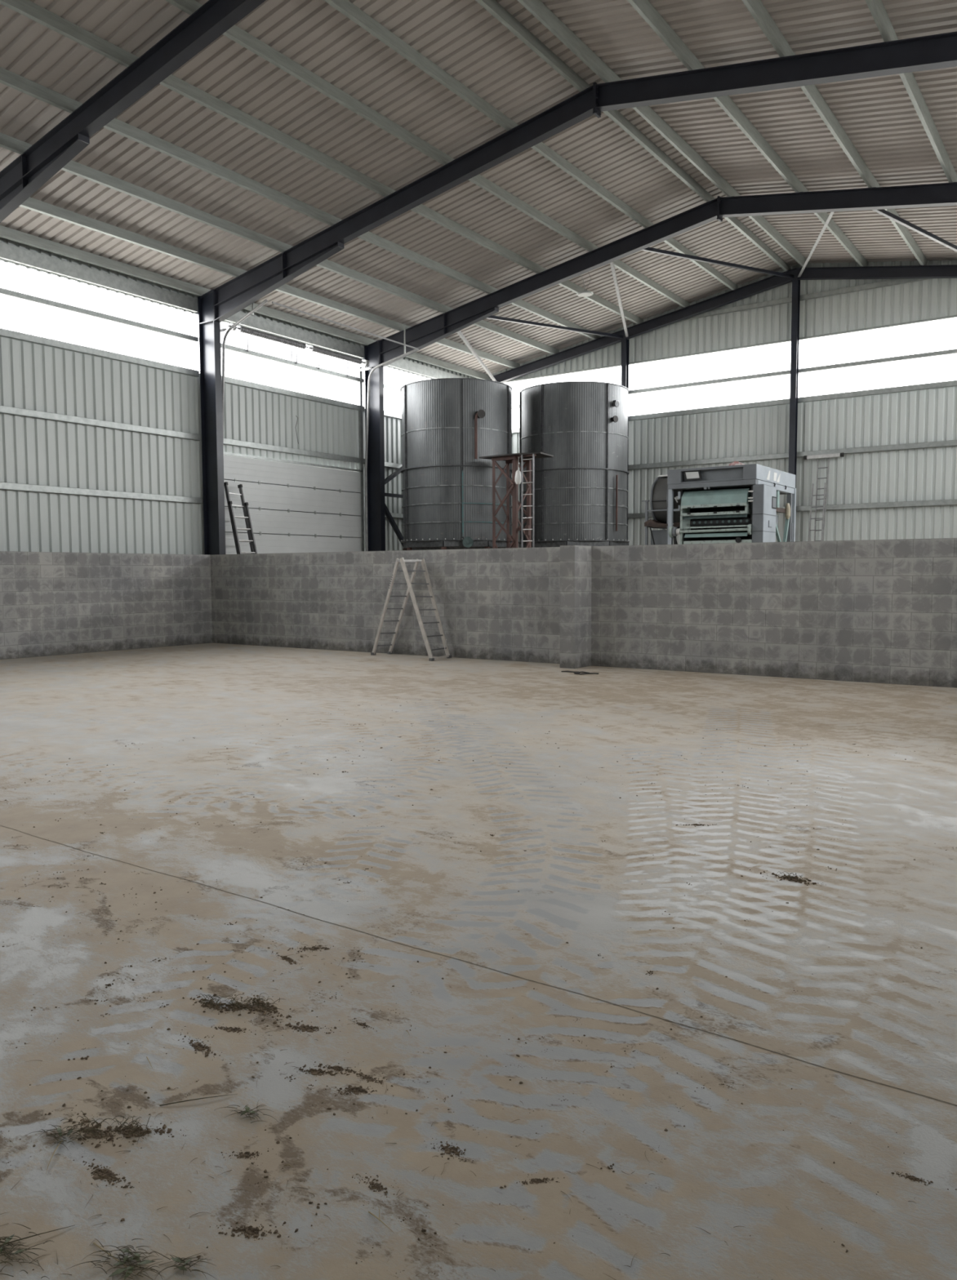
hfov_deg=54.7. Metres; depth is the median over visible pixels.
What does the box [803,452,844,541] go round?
ladder
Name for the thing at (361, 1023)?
clod
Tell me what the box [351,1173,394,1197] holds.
clod
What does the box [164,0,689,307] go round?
purlin
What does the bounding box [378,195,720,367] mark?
rafter
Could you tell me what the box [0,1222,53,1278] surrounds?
grass tuft
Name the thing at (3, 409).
wall rail
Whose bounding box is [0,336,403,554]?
wall
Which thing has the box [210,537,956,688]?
wall
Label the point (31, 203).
purlin
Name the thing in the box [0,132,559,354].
purlin
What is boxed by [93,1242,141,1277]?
stalk
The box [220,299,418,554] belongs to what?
door
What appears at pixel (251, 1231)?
clod
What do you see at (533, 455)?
ladder
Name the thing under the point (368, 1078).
clod
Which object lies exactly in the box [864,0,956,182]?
purlin
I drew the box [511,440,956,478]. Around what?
wall rail
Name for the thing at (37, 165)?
rafter
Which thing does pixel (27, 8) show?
purlin
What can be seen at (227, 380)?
wall rail
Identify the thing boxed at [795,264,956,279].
rafter
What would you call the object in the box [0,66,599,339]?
purlin
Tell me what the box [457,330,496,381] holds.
brace
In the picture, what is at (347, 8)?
purlin
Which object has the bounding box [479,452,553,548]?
tower
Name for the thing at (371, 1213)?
stalk
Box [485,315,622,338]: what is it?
brace
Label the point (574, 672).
strap
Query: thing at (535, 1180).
clod
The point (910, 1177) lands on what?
clod
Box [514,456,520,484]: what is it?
light
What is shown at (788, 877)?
clod
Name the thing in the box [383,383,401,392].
wall rail
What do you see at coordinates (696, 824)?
clod
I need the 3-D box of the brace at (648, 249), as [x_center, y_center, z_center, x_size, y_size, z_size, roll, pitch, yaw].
[5.995,-9.239,22.717,5.751,0.491,0.070,-3,5,-37]
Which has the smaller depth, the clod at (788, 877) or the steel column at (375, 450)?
the clod at (788, 877)
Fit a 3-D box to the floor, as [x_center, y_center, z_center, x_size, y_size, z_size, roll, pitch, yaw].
[0.414,0.573,13.700,20.380,0.001,28.400,3,5,35]
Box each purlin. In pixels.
[0,0,644,324]
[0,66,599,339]
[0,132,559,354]
[0,225,489,380]
[19,196,519,368]
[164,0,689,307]
[323,0,737,290]
[475,0,790,271]
[517,0,810,267]
[626,0,867,266]
[741,0,927,265]
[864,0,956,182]
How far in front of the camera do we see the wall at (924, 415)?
24.30 m
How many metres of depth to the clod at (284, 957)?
3.75 m
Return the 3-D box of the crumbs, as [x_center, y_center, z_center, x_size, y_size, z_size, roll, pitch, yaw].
[0.097,1.122,6.063,8.309,0.007,8.088,3,5,35]
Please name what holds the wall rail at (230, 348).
attached to the steel column at (209, 330)
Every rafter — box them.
[0,0,265,222]
[213,82,599,322]
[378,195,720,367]
[488,267,795,382]
[594,31,956,117]
[717,182,956,222]
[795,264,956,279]
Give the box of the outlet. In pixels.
[475,409,484,417]
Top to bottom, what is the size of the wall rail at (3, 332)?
0.130 m
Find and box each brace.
[384,466,402,484]
[384,493,402,497]
[384,502,403,546]
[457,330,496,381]
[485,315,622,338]
[609,262,628,337]
[640,247,793,278]
[797,212,833,277]
[871,208,956,252]
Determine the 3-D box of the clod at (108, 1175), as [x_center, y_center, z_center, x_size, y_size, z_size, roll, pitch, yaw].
[-0.985,1.391,2.410,0.232,0.006,0.071,3,5,35]
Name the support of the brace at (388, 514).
attached to the steel column at (375, 450)
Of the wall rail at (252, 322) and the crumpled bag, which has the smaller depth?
the crumpled bag
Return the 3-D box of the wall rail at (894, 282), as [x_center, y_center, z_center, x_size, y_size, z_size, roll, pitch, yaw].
[8.481,-9.070,24.592,7.800,0.120,0.090,3,5,35]
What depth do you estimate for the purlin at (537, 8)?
16.34 m
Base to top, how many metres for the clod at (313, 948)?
0.006 m
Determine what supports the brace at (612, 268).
attached to the rafter at (772, 282)
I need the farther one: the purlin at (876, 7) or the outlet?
the outlet
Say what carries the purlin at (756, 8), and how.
on the rafter
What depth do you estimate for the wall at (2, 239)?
20.40 m
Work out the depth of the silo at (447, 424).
24.07 m
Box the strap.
[560,671,598,675]
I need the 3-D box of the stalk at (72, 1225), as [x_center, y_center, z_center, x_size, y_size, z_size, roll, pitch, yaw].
[-1.059,1.406,2.177,0.203,0.009,0.007,-2,5,-25]
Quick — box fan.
[641,474,680,545]
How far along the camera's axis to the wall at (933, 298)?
24.87 m
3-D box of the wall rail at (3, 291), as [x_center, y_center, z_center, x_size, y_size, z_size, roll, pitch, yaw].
[-11.213,-6.341,14.308,0.090,0.100,16.720,3,5,35]
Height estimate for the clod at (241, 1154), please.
0.004 m
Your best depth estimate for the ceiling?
16.46 m
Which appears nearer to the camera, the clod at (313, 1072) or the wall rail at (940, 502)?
the clod at (313, 1072)
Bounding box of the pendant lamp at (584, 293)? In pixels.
[576,271,593,297]
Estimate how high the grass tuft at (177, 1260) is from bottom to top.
0.014 m
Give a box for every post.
[621,337,628,539]
[788,277,799,488]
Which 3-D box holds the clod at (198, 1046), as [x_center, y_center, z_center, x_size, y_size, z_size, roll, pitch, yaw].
[-0.929,1.343,3.071,0.359,0.007,0.065,4,6,45]
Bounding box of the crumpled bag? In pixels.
[728,461,744,465]
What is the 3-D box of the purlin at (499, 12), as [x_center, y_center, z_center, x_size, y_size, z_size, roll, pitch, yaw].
[0.191,-9.002,13.144,0.097,0.206,28.370,3,5,35]
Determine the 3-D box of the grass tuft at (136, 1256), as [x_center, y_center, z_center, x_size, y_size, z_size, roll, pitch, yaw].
[-0.806,1.407,2.100,0.233,0.014,0.148,0,4,3]
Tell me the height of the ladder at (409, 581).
1.854 m
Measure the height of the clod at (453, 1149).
0.006 m
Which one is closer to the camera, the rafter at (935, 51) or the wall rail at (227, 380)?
the rafter at (935, 51)
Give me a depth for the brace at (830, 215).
20.98 m
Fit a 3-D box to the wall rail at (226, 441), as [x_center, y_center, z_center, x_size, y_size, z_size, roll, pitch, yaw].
[-4.748,-4.834,23.678,0.090,0.130,5.420,3,5,35]
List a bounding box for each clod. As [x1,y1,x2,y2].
[48,1109,121,1147]
[72,1156,134,1188]
[95,1115,186,1142]
[166,1027,231,1063]
[182,994,240,1015]
[198,994,275,1013]
[209,1219,297,1239]
[210,1023,256,1035]
[221,1148,273,1159]
[232,989,291,1024]
[266,1022,340,1035]
[267,946,302,966]
[287,945,344,952]
[298,1064,344,1075]
[313,1061,374,1076]
[324,1084,387,1097]
[348,1070,392,1086]
[349,1017,377,1031]
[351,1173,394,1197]
[431,1137,473,1162]
[516,1177,564,1185]
[675,823,716,826]
[746,868,822,885]
[891,1171,956,1190]
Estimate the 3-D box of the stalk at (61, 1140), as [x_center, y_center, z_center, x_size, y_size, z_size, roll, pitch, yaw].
[-1.141,1.384,2.485,0.006,0.009,0.149,-1,4,-8]
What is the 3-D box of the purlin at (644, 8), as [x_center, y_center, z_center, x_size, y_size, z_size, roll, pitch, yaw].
[1.771,-8.689,12.060,0.097,0.206,28.370,3,5,35]
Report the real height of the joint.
0.001 m
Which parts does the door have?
panel, panel, panel, lintel rail, panel, guide post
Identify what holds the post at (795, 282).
on the floor
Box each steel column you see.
[197,288,225,555]
[364,340,385,551]
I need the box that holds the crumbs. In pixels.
[0,697,956,1279]
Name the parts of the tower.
leg, leg, leg, leg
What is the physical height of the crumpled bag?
0.110 m
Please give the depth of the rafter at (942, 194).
18.41 m
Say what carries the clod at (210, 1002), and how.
on the floor
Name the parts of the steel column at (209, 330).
cap plate, stiffener plate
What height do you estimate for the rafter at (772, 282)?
1.908 m
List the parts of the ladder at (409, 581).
rail, rail, rail, rail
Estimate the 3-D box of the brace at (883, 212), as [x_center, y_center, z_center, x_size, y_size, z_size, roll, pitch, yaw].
[10.054,-8.536,19.925,5.748,0.285,0.070,-3,5,-37]
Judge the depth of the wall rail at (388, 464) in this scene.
26.84 m
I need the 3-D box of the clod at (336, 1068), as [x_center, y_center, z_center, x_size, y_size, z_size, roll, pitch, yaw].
[-0.426,1.352,2.917,0.215,0.006,0.055,1,4,13]
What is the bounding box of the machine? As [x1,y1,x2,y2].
[666,463,795,544]
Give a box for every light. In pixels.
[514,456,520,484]
[577,292,591,297]
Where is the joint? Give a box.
[0,825,956,1105]
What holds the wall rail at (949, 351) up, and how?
attached to the post at (795, 282)
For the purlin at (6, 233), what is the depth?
20.34 m
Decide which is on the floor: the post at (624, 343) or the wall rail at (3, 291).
the post at (624, 343)
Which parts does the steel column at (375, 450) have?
cap plate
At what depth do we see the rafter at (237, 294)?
17.76 m
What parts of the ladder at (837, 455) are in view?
rail, rail, rail, rail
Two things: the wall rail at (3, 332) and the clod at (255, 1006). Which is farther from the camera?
the wall rail at (3, 332)
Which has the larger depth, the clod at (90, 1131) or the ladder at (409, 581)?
the ladder at (409, 581)
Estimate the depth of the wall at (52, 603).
18.75 m
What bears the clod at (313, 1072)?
on the floor
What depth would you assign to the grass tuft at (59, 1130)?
2.57 m
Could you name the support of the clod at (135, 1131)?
on the floor
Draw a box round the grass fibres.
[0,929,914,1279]
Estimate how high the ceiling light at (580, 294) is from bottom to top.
0.011 m
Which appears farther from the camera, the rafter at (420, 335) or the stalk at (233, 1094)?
the rafter at (420, 335)
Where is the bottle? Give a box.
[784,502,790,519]
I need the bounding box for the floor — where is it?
[0,643,956,1279]
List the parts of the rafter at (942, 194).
plate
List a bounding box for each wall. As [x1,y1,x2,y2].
[0,236,477,378]
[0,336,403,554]
[0,551,212,659]
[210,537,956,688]
[488,259,956,380]
[511,386,956,547]
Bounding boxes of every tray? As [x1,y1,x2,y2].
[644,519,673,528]
[680,503,751,519]
[680,511,750,515]
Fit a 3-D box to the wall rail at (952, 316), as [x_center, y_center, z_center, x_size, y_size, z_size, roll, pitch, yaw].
[8.485,-8.008,24.668,20.020,0.050,0.090,3,5,35]
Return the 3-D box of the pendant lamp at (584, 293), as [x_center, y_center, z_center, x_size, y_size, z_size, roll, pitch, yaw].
[2.532,-8.630,22.022,0.400,0.822,0.400,3,5,35]
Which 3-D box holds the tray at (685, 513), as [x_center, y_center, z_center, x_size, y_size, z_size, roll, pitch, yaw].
[4.265,-2.289,16.601,1.220,0.220,0.395,3,5,35]
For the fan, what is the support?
on the floor
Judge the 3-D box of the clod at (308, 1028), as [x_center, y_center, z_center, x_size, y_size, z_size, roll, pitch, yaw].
[-0.599,1.332,3.190,0.264,0.008,0.084,1,4,17]
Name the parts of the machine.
post, clamp arm, recess panel, drum sill, panel, cabinet door, mint post, post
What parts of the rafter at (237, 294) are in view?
plate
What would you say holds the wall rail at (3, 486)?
attached to the wall at (33, 376)
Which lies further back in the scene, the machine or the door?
the door
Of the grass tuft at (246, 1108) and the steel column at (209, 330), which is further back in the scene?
the steel column at (209, 330)
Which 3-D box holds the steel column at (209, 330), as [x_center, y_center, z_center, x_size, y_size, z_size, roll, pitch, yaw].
[-6.097,-3.922,21.254,0.630,7.932,0.280,3,5,35]
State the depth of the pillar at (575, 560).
15.14 m
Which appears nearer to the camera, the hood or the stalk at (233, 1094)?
the stalk at (233, 1094)
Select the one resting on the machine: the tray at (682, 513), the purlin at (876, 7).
the tray at (682, 513)
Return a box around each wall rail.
[0,241,197,312]
[0,287,198,342]
[0,328,199,377]
[0,404,200,440]
[0,481,202,503]
[220,342,364,382]
[221,375,364,411]
[223,311,364,358]
[223,438,364,463]
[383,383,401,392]
[383,410,401,419]
[384,462,402,468]
[385,512,403,518]
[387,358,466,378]
[504,315,956,382]
[511,348,956,408]
[511,380,956,433]
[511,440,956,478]
[511,499,956,523]
[679,278,932,321]
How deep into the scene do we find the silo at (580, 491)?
24.82 m
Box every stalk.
[0,1225,73,1246]
[45,1140,62,1173]
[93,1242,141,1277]
[159,1093,235,1106]
[368,1206,393,1232]
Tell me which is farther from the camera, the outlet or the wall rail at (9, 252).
the outlet
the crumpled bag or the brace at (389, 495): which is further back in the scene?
the brace at (389, 495)
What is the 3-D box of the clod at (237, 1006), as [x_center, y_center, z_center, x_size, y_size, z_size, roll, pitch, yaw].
[-0.874,1.312,3.338,0.292,0.028,0.126,0,4,-3]
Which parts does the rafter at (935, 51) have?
plate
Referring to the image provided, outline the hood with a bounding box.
[680,488,751,508]
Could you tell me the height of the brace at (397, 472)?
3.059 m
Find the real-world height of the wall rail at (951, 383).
0.130 m
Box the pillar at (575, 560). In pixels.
[560,545,591,668]
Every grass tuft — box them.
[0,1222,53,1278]
[25,1119,89,1149]
[65,1238,164,1279]
[150,1248,216,1279]
[216,1099,275,1123]
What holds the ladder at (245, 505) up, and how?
on the floor
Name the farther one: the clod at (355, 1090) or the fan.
the fan
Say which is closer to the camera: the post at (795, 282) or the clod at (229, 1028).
the clod at (229, 1028)
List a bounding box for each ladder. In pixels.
[223,481,257,554]
[370,557,451,661]
[520,453,534,547]
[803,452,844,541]
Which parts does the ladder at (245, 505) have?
rail, rail, rail, rail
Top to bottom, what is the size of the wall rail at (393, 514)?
0.130 m
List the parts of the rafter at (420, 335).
plate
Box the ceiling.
[0,0,956,374]
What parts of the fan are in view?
leg, foot panel, lid, leg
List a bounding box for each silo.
[400,377,512,550]
[518,381,629,547]

